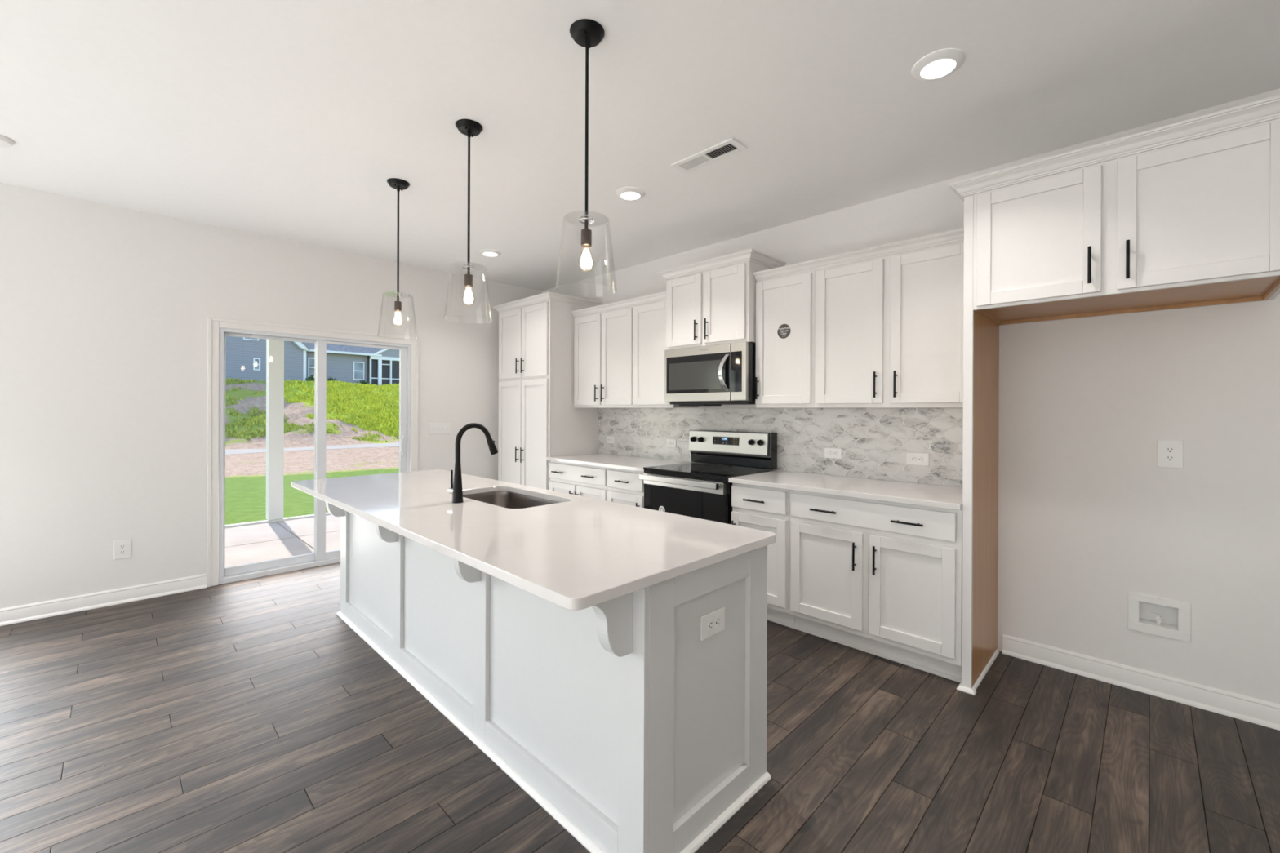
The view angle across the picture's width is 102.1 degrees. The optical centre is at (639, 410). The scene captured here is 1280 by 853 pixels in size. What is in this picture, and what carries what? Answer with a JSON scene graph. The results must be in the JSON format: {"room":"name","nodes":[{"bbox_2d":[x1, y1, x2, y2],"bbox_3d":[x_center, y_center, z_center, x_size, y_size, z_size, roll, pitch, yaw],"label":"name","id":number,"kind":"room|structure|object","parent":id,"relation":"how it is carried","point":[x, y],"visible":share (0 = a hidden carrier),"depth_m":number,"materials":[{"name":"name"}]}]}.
{"room":"kitchen","nodes":[
{"label":"kitchen","id":0,"kind":"room"},
{"bbox_2d":[0,182,542,608],"bbox_3d":[-4.104,-0.040,3.170,0.140,2.743,8.540,0,0,45],"label":"wall","id":1,"kind":"structure","parent":0,"point":[105,309],"depth_m":3.66,"materials":[{"name":"paint"}]},
{"bbox_2d":[0,573,207,626],"bbox_3d":[-5.160,1.278,1.988,0.026,0.101,5.380,0,0,45],"label":"baseboard","id":2,"kind":"structure","parent":1,"relation":"attached to","point":[23,613],"depth_m":3.50,"materials":[{"name":"paint"}]},
{"bbox_2d":[113,539,131,559],"bbox_3d":[-3.592,0.963,3.588,0.008,0.128,0.086,0,0,45],"label":"wall outlet","id":3,"kind":"object","parent":1,"relation":"attached to","point":[122,548],"visible":1,"depth_m":3.59,"materials":[{"name":"plastic"}]},
{"bbox_2d":[119,544,125,548],"bbox_3d":[-3.590,0.944,3.586,0.002,0.028,0.034,0,0,45],"label":"receptacle","id":4,"kind":"object","parent":3,"relation":"attached to","point":[121,546],"depth_m":3.58,"materials":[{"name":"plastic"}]},
{"bbox_2d":[119,550,125,554],"bbox_3d":[-3.590,0.983,3.586,0.002,0.028,0.034,0,0,45],"label":"receptacle","id":5,"kind":"object","parent":3,"relation":"attached to","point":[121,552],"depth_m":3.58,"materials":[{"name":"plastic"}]},
{"bbox_2d":[206,316,418,586],"bbox_3d":[-2.714,0.315,4.467,0.019,2.042,1.578,0,0,45],"label":"trim","id":6,"kind":"structure","parent":1,"relation":"attached to","point":[213,323],"depth_m":3.95,"materials":[{"name":"paint"}]},
{"bbox_2d":[217,327,410,584],"bbox_3d":[-2.747,0.350,4.498,0.148,1.972,1.444,0,0,45],"label":"door","id":7,"kind":"structure","parent":1,"relation":"in","point":[320,557],"depth_m":4.45,"materials":[{"name":"plastic"}]},
{"bbox_2d":[429,422,450,434],"bbox_3d":[-2.007,0.180,5.184,0.015,0.111,0.209,0,0,45],"label":"light switch","id":8,"kind":"object","parent":1,"relation":"attached to","point":[434,428],"visible":1,"depth_m":5.18,"materials":[{"name":"plastic"}]},
{"bbox_2d":[0,0,1279,290],"bbox_3d":[-1.038,-1.456,0.049,8.880,0.120,8.680,0,0,45],"label":"ceiling","id":9,"kind":"structure","parent":0,"point":[290,120],"depth_m":2.35,"materials":[{"name":"paint"}]},
{"bbox_2d":[0,134,13,147],"bbox_3d":[-3.328,-1.392,2.654,0.144,0.030,0.144,0,0,45],"label":"smoke detector","id":10,"kind":"object","parent":9,"relation":"attached to","point":[5,142],"visible":1,"depth_m":2.67,"materials":[{"name":"plastic"}]},
{"bbox_2d":[377,177,417,337],"bbox_3d":[-1.486,-0.925,3.176,0.226,0.952,0.226,0,0,45],"label":"pendant light","id":11,"kind":"object","parent":9,"relation":"hanging from","point":[399,184],"visible":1,"depth_m":3.17,"materials":[{"name":"black metal"}]},
{"bbox_2d":[394,301,401,311],"bbox_3d":[-1.487,-0.641,3.176,0.039,0.056,0.039,0,0,45],"label":"socket","id":12,"kind":"object","parent":11,"relation":"attached to","point":[397,304],"depth_m":3.16,"materials":[{"name":"brown metal"}]},
{"bbox_2d":[444,119,492,319],"bbox_3d":[-0.841,-0.921,2.540,0.226,0.952,0.226,0,0,45],"label":"pendant light","id":13,"kind":"object","parent":9,"relation":"hanging from","point":[468,127],"visible":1,"depth_m":2.53,"materials":[{"name":"black metal"}]},
{"bbox_2d":[464,274,472,287],"bbox_3d":[-0.842,-0.638,2.540,0.039,0.056,0.039,0,0,45],"label":"socket","id":14,"kind":"object","parent":13,"relation":"attached to","point":[468,277],"depth_m":2.52,"materials":[{"name":"brown metal"}]},
{"bbox_2d":[479,248,501,256],"bbox_3d":[-1.324,-1.392,4.575,0.188,0.019,0.188,0,0,45],"label":"recessed light","id":15,"kind":"object","parent":9,"relation":"in","point":[488,252],"visible":1,"depth_m":4.53,"materials":[{"name":"plastic"}]},
{"bbox_2d":[555,18,617,291],"bbox_3d":[-0.196,-0.918,1.903,0.226,0.952,0.226,0,0,45],"label":"pendant light","id":16,"kind":"object","parent":9,"relation":"hanging from","point":[588,33],"visible":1,"depth_m":1.90,"materials":[{"name":"black metal"}]},
{"bbox_2d":[581,228,591,247],"bbox_3d":[-0.198,-0.635,1.903,0.039,0.056,0.039,0,0,45],"label":"socket","id":17,"kind":"object","parent":16,"relation":"attached to","point":[586,233],"depth_m":1.89,"materials":[{"name":"brown metal"}]},
{"bbox_2d":[615,186,644,199],"bbox_3d":[-0.061,-1.385,3.314,0.188,0.019,0.188,0,0,45],"label":"recessed light","id":18,"kind":"object","parent":9,"relation":"in","point":[626,193],"visible":1,"depth_m":3.28,"materials":[{"name":"plastic"}]},
{"bbox_2d":[671,137,746,173],"bbox_3d":[0.370,-1.388,2.827,0.415,0.008,0.138,0,0,45],"label":"ceiling vent","id":19,"kind":"object","parent":9,"relation":"in","point":[729,147],"visible":1,"depth_m":2.81,"materials":[{"name":"plastic"}]},
{"bbox_2d":[911,48,965,80],"bbox_3d":[1.195,-1.379,2.074,0.188,0.019,0.188,0,0,45],"label":"recessed light","id":20,"kind":"object","parent":9,"relation":"in","point":[948,60],"visible":1,"depth_m":2.05,"materials":[{"name":"plastic"}]},
{"bbox_2d":[0,562,1279,852],"bbox_3d":[0.233,1.401,1.350,8.600,0.100,4.750,0,0,45],"label":"floor","id":21,"kind":"structure","parent":0,"point":[246,716],"depth_m":2.02,"materials":[{"name":"brown wood"}]},
{"bbox_2d":[492,291,603,489],"bbox_3d":[-0.987,0.114,5.421,1.029,2.454,0.673,0,0,45],"label":"pantry cabinet","id":22,"kind":"object","parent":21,"relation":"on","point":[539,419],"visible":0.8,"depth_m":5.10,"materials":[{"name":"paint"}]},
{"bbox_2d":[325,502,771,852],"bbox_3d":[-0.828,0.910,2.571,2.817,0.869,0.884,0,0,45],"label":"kitchen island","id":23,"kind":"object","parent":21,"relation":"on","point":[635,732],"visible":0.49,"depth_m":1.76,"materials":[{"name":"paint"}]},
{"bbox_2d":[291,469,775,610],"bbox_3d":[-0.833,0.460,2.560,2.840,0.030,0.950,0,0,45],"label":"island countertop","id":24,"kind":"structure","parent":23,"relation":"on","point":[576,553],"depth_m":1.88,"materials":[{"name":"stone"}]},
{"bbox_2d":[447,422,497,503],"bbox_3d":[-0.833,0.253,2.590,0.094,0.384,0.241,0,0,45],"label":"faucet","id":25,"kind":"object","parent":24,"relation":"on","point":[455,488],"visible":1,"depth_m":2.50,"materials":[{"name":"black metal"}]},
{"bbox_2d":[462,491,559,508],"bbox_3d":[-0.691,0.579,2.702,0.732,0.205,0.396,0,0,45],"label":"sink","id":26,"kind":"object","parent":24,"relation":"in","point":[508,500],"visible":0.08,"depth_m":2.98,"materials":[{"name":"silver metal"}]},
{"bbox_2d":[700,606,724,640],"bbox_3d":[0.241,0.698,1.696,0.008,0.076,0.128,0,0,45],"label":"island outlet","id":27,"kind":"object","parent":23,"relation":"attached to","point":[713,623],"visible":1,"depth_m":1.69,"materials":[{"name":"plastic"}]},
{"bbox_2d":[707,620,713,631],"bbox_3d":[0.229,0.698,1.680,0.002,0.034,0.028,0,0,45],"label":"receptacle","id":28,"kind":"object","parent":27,"relation":"attached to","point":[710,623],"depth_m":1.68,"materials":[{"name":"plastic"}]},
{"bbox_2d":[715,616,719,627],"bbox_3d":[0.256,0.698,1.708,0.002,0.034,0.028,0,0,45],"label":"receptacle","id":29,"kind":"object","parent":27,"relation":"attached to","point":[717,618],"depth_m":1.71,"materials":[{"name":"plastic"}]},
{"bbox_2d":[549,460,608,501],"bbox_3d":[-0.371,0.908,4.806,0.814,0.874,0.654,0,0,45],"label":"base cabinet","id":30,"kind":"object","parent":21,"relation":"on","point":[581,480],"visible":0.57,"depth_m":4.56,"materials":[{"name":"paint"}]},
{"bbox_2d":[546,453,694,471],"bbox_3d":[-0.200,0.456,4.648,1.278,0.030,0.642,0,0,45],"label":"countertop","id":31,"kind":"structure","parent":30,"relation":"on","point":[613,461],"depth_m":4.54,"materials":[{"name":"stone"}]},
{"bbox_2d":[606,467,646,507],"bbox_3d":[0.083,0.910,4.358,0.460,0.874,0.654,0,0,45],"label":"base cabinet","id":32,"kind":"object","parent":21,"relation":"on","point":[624,486],"visible":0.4,"depth_m":4.15,"materials":[{"name":"paint"}]},
{"bbox_2d":[639,429,777,524],"bbox_3d":[0.509,0.756,3.902,0.770,1.186,0.700,0,0,45],"label":"range","id":33,"kind":"object","parent":21,"relation":"on","point":[694,490],"visible":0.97,"depth_m":3.84,"materials":[{"name":"black metal"}]},
{"bbox_2d":[658,506,664,511],"bbox_3d":[0.162,0.736,3.826,0.060,0.060,0.001,0,0,45],"label":"sticker","id":34,"kind":"object","parent":33,"relation":"attached to","point":[661,508],"visible":0.72,"depth_m":3.83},
{"bbox_2d":[643,462,768,482],"bbox_3d":[0.488,0.456,3.881,0.768,0.042,0.543,0,0,45],"label":"cooktop","id":35,"kind":"object","parent":33,"relation":"in","point":[704,473],"depth_m":3.76,"materials":[{"name":"black glass"}]},
{"bbox_2d":[731,483,795,628],"bbox_3d":[0.954,0.914,3.498,0.416,0.874,0.654,0,0,45],"label":"base cabinet","id":36,"kind":"object","parent":21,"relation":"on","point":[765,508],"visible":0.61,"depth_m":3.23,"materials":[{"name":"paint"}]},
{"bbox_2d":[789,489,962,683],"bbox_3d":[1.429,0.917,3.029,0.916,0.874,0.654,0,0,45],"label":"base cabinet","id":37,"kind":"object","parent":21,"relation":"on","point":[882,579],"visible":0.94,"depth_m":2.77,"materials":[{"name":"paint"}]},
{"bbox_2d":[728,470,962,510],"bbox_3d":[1.286,0.463,3.181,1.339,0.030,0.642,0,0,45],"label":"countertop","id":38,"kind":"structure","parent":37,"relation":"on","point":[908,493],"depth_m":3.04,"materials":[{"name":"stone"}]},
{"bbox_2d":[956,195,999,695],"bbox_3d":[1.790,0.159,2.708,0.075,2.392,0.632,0,0,45],"label":"refrigerator surround","id":39,"kind":"object","parent":21,"relation":"on","point":[980,651],"visible":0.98,"depth_m":2.58,"materials":[{"name":"paint"}]},
{"bbox_2d":[542,88,1279,704],"bbox_3d":[1.956,-0.015,3.089,8.600,2.743,0.140,0,0,45],"label":"wall","id":40,"kind":"structure","parent":0,"point":[1088,517],"depth_m":2.55,"materials":[{"name":"paint"}]},
{"bbox_2d":[573,306,633,408],"bbox_3d":[-0.256,-0.472,4.905,0.828,0.890,0.383,0,0,45],"label":"upper cabinet","id":41,"kind":"object","parent":40,"relation":"attached to","point":[603,340],"visible":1,"depth_m":4.76,"materials":[{"name":"paint"}]},
{"bbox_2d":[570,291,666,317],"bbox_3d":[-0.202,-0.943,4.628,1.292,0.053,0.050,0,0,45],"label":"crown molding","id":42,"kind":"structure","parent":41,"relation":"on","point":[659,296],"depth_m":4.59,"materials":[{"name":"paint"}]},
{"bbox_2d":[632,299,698,408],"bbox_3d":[0.204,-0.469,4.451,0.463,0.890,0.383,0,0,45],"label":"upper cabinet","id":43,"kind":"object","parent":40,"relation":"attached to","point":[649,322],"visible":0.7,"depth_m":4.37,"materials":[{"name":"paint"}]},
{"bbox_2d":[657,248,786,350],"bbox_3d":[0.613,-0.793,3.988,0.869,0.624,0.470,0,0,45],"label":"upper cabinet","id":44,"kind":"object","parent":40,"relation":"attached to","point":[717,305],"visible":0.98,"depth_m":3.79,"materials":[{"name":"paint"}]},
{"bbox_2d":[664,342,755,405],"bbox_3d":[0.597,-0.259,3.974,0.760,0.442,0.482,0,0,45],"label":"microwave","id":45,"kind":"object","parent":44,"relation":"attached to","point":[724,374],"visible":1,"depth_m":3.78,"materials":[{"name":"silver metal"}]},
{"bbox_2d":[598,408,963,487],"bbox_3d":[0.784,0.364,4.138,3.398,0.772,0.011,0,0,45],"label":"backsplash","id":46,"kind":"structure","parent":40,"relation":"attached to","point":[874,443],"depth_m":3.63,"materials":[{"name":"tile"}]},
{"bbox_2d":[606,435,614,444],"bbox_3d":[-0.296,0.293,5.190,0.115,0.072,0.008,0,0,45],"label":"wall outlet","id":47,"kind":"object","parent":46,"relation":"attached to","point":[610,439],"visible":1,"depth_m":5.19,"materials":[{"name":"plastic"}]},
{"bbox_2d":[666,439,675,447],"bbox_3d":[0.279,0.291,4.622,0.115,0.074,0.008,0,0,45],"label":"wall outlet","id":48,"kind":"object","parent":46,"relation":"attached to","point":[669,442],"visible":1,"depth_m":4.62,"materials":[{"name":"plastic"}]},
{"bbox_2d":[824,447,841,458],"bbox_3d":[1.335,0.295,3.579,0.122,0.072,0.008,0,0,45],"label":"wall outlet","id":49,"kind":"object","parent":46,"relation":"attached to","point":[833,453],"visible":1,"depth_m":3.58,"materials":[{"name":"plastic"}]},
{"bbox_2d":[906,452,928,466],"bbox_3d":[1.718,0.300,3.201,0.130,0.078,0.008,0,0,45],"label":"wall outlet","id":50,"kind":"object","parent":46,"relation":"attached to","point":[912,458],"visible":1,"depth_m":3.20,"materials":[{"name":"plastic"}]},
{"bbox_2d":[911,456,916,462],"bbox_3d":[1.703,0.300,3.213,0.028,0.034,0.002,0,0,45],"label":"receptacle","id":51,"kind":"object","parent":50,"relation":"attached to","point":[913,458],"depth_m":3.21,"materials":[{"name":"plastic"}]},
{"bbox_2d":[918,456,923,462],"bbox_3d":[1.730,0.300,3.186,0.028,0.034,0.002,0,0,45],"label":"receptacle","id":52,"kind":"object","parent":50,"relation":"attached to","point":[920,458],"depth_m":3.18,"materials":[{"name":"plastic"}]},
{"bbox_2d":[755,270,815,407],"bbox_3d":[1.071,-0.465,3.595,0.434,0.890,0.383,0,0,45],"label":"upper cabinet","id":53,"kind":"object","parent":40,"relation":"attached to","point":[784,371],"visible":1,"depth_m":3.48,"materials":[{"name":"paint"}]},
{"bbox_2d":[777,324,790,338],"bbox_3d":[0.971,-0.536,3.489,0.098,0.098,0.001,0,0,45],"label":"sticker","id":54,"kind":"object","parent":53,"relation":"attached to","point":[784,330],"visible":1,"depth_m":3.49,"materials":[{"name":"grey paper"}]},
{"bbox_2d":[814,240,964,407],"bbox_3d":[1.546,-0.463,3.127,0.898,0.890,0.383,0,0,45],"label":"upper cabinet","id":55,"kind":"object","parent":40,"relation":"attached to","point":[889,329],"visible":0.95,"depth_m":3.00,"materials":[{"name":"paint"}]},
{"bbox_2d":[752,227,964,281],"bbox_3d":[1.280,-0.936,3.164,1.334,0.053,0.050,0,0,45],"label":"crown molding","id":56,"kind":"structure","parent":55,"relation":"on","point":[956,235],"depth_m":3.09,"materials":[{"name":"paint"}]},
{"bbox_2d":[948,94,1279,325],"bbox_3d":[2.130,-0.789,2.348,1.125,0.616,0.670,0,0,45],"label":"upper cabinet","id":57,"kind":"object","parent":40,"relation":"attached to","point":[1194,223],"visible":1,"depth_m":2.09,"materials":[{"name":"paint"}]},
{"bbox_2d":[1002,634,1279,730],"bbox_3d":[3.492,1.313,1.453,4.106,0.101,0.026,0,0,45],"label":"baseboard","id":58,"kind":"structure","parent":40,"relation":"attached to","point":[1259,712],"depth_m":2.48,"materials":[{"name":"paint"}]},
{"bbox_2d":[1128,592,1191,642],"bbox_3d":[2.507,0.984,2.501,0.212,0.181,0.094,0,0,45],"label":"box","id":59,"kind":"object","parent":40,"relation":"attached to","point":[1166,618],"visible":1,"depth_m":2.49,"materials":[{"name":"plastic"}]},
{"bbox_2d":[1156,440,1183,468],"bbox_3d":[2.504,0.205,2.442,0.086,0.130,0.008,0,0,45],"label":"wall outlet","id":60,"kind":"object","parent":40,"relation":"attached to","point":[1170,452],"visible":1,"depth_m":2.44,"materials":[{"name":"plastic"}]},
{"bbox_2d":[1164,446,1175,453],"bbox_3d":[2.502,0.185,2.441,0.034,0.028,0.002,0,0,45],"label":"receptacle","id":61,"kind":"object","parent":60,"relation":"attached to","point":[1167,449],"depth_m":2.44,"materials":[{"name":"plastic"}]},
{"bbox_2d":[1164,455,1175,461],"bbox_3d":[2.502,0.224,2.441,0.034,0.028,0.002,0,0,45],"label":"receptacle","id":62,"kind":"object","parent":60,"relation":"attached to","point":[1167,458],"depth_m":2.44,"materials":[{"name":"plastic"}]},
{"label":"outside","id":63,"kind":"structure","parent":0,"visible":0},
{"bbox_2d":[225,381,399,524],"bbox_3d":[-19.056,-0.201,34.620,59.390,3.548,43.500,0,0,45],"label":"ground","id":64,"kind":"structure","parent":63,"point":[245,473],"depth_m":17.39,"materials":[{"name":"green plant"}]},
{"bbox_2d":[305,374,314,382],"bbox_3d":[-22.127,-2.094,34.901,0.628,0.722,0.769,0,0,45],"label":"shrub","id":65,"kind":"object","parent":64,"relation":"on","point":[311,379],"visible":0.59,"depth_m":34.80,"materials":[{"name":"green plant"}]},
{"bbox_2d":[225,336,399,386],"bbox_3d":[-26.581,-5.452,37.497,10.400,7.920,19.800,0,0,45],"label":"house","id":66,"kind":"structure","parent":64,"relation":"on","point":[245,357],"depth_m":35.51,"materials":[{"name":"grey"}]},
{"bbox_2d":[225,377,399,445],"bbox_3d":[-16.403,-0.282,29.192,12.746,3.604,16.636,0,0,45],"label":"grass","id":67,"kind":"structure","parent":64,"relation":"on","point":[351,388],"depth_m":28.50,"materials":[{"name":"green plant"}]},
{"bbox_2d":[326,377,336,381],"bbox_3d":[-21.340,-2.051,35.705,0.714,0.637,0.959,0,0,45],"label":"shrub","id":68,"kind":"object","parent":64,"relation":"on","point":[331,379],"visible":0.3,"depth_m":35.67,"materials":[{"name":"green plant"}]},
{"bbox_2d":[356,379,371,384],"bbox_3d":[-19.877,-1.947,37.136,0.720,0.615,1.002,0,0,45],"label":"shrub","id":69,"kind":"object","parent":64,"relation":"on","point":[363,382],"visible":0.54,"depth_m":37.15,"materials":[{"name":"green plant"}]},
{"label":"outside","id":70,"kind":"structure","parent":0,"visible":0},
{"bbox_2d":[224,515,340,583],"bbox_3d":[-4.357,1.529,5.072,2.878,0.160,9.100,0,0,45],"label":"patio","id":71,"kind":"structure","parent":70,"point":[255,543],"depth_m":5.79,"materials":[{"name":"concrete"}]},
{"bbox_2d":[225,512,331,528],"bbox_3d":[-5.410,1.532,6.112,0.079,0.222,9.100,0,0,45],"label":"edging","id":72,"kind":"object","parent":71,"relation":"attached to","point":[326,513],"visible":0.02,"depth_m":6.71,"materials":[{"name":"white concrete"}]},
{"bbox_2d":[266,339,284,520],"bbox_3d":[-4.802,0.154,6.802,0.165,2.537,0.166,0,0,45],"label":"porch post","id":73,"kind":"object","parent":72,"relation":"on","point":[274,348],"visible":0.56,"depth_m":6.74,"materials":[{"name":"white paint"}]},
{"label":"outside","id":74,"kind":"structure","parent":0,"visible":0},
{"bbox_2d":[225,442,399,454],"bbox_3d":[-9.029,1.535,25.245,2.447,0.061,44.250,0,0,45],"label":"road","id":75,"kind":"structure","parent":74,"point":[393,444],"depth_m":21.08,"materials":[{"name":"grey concrete"}]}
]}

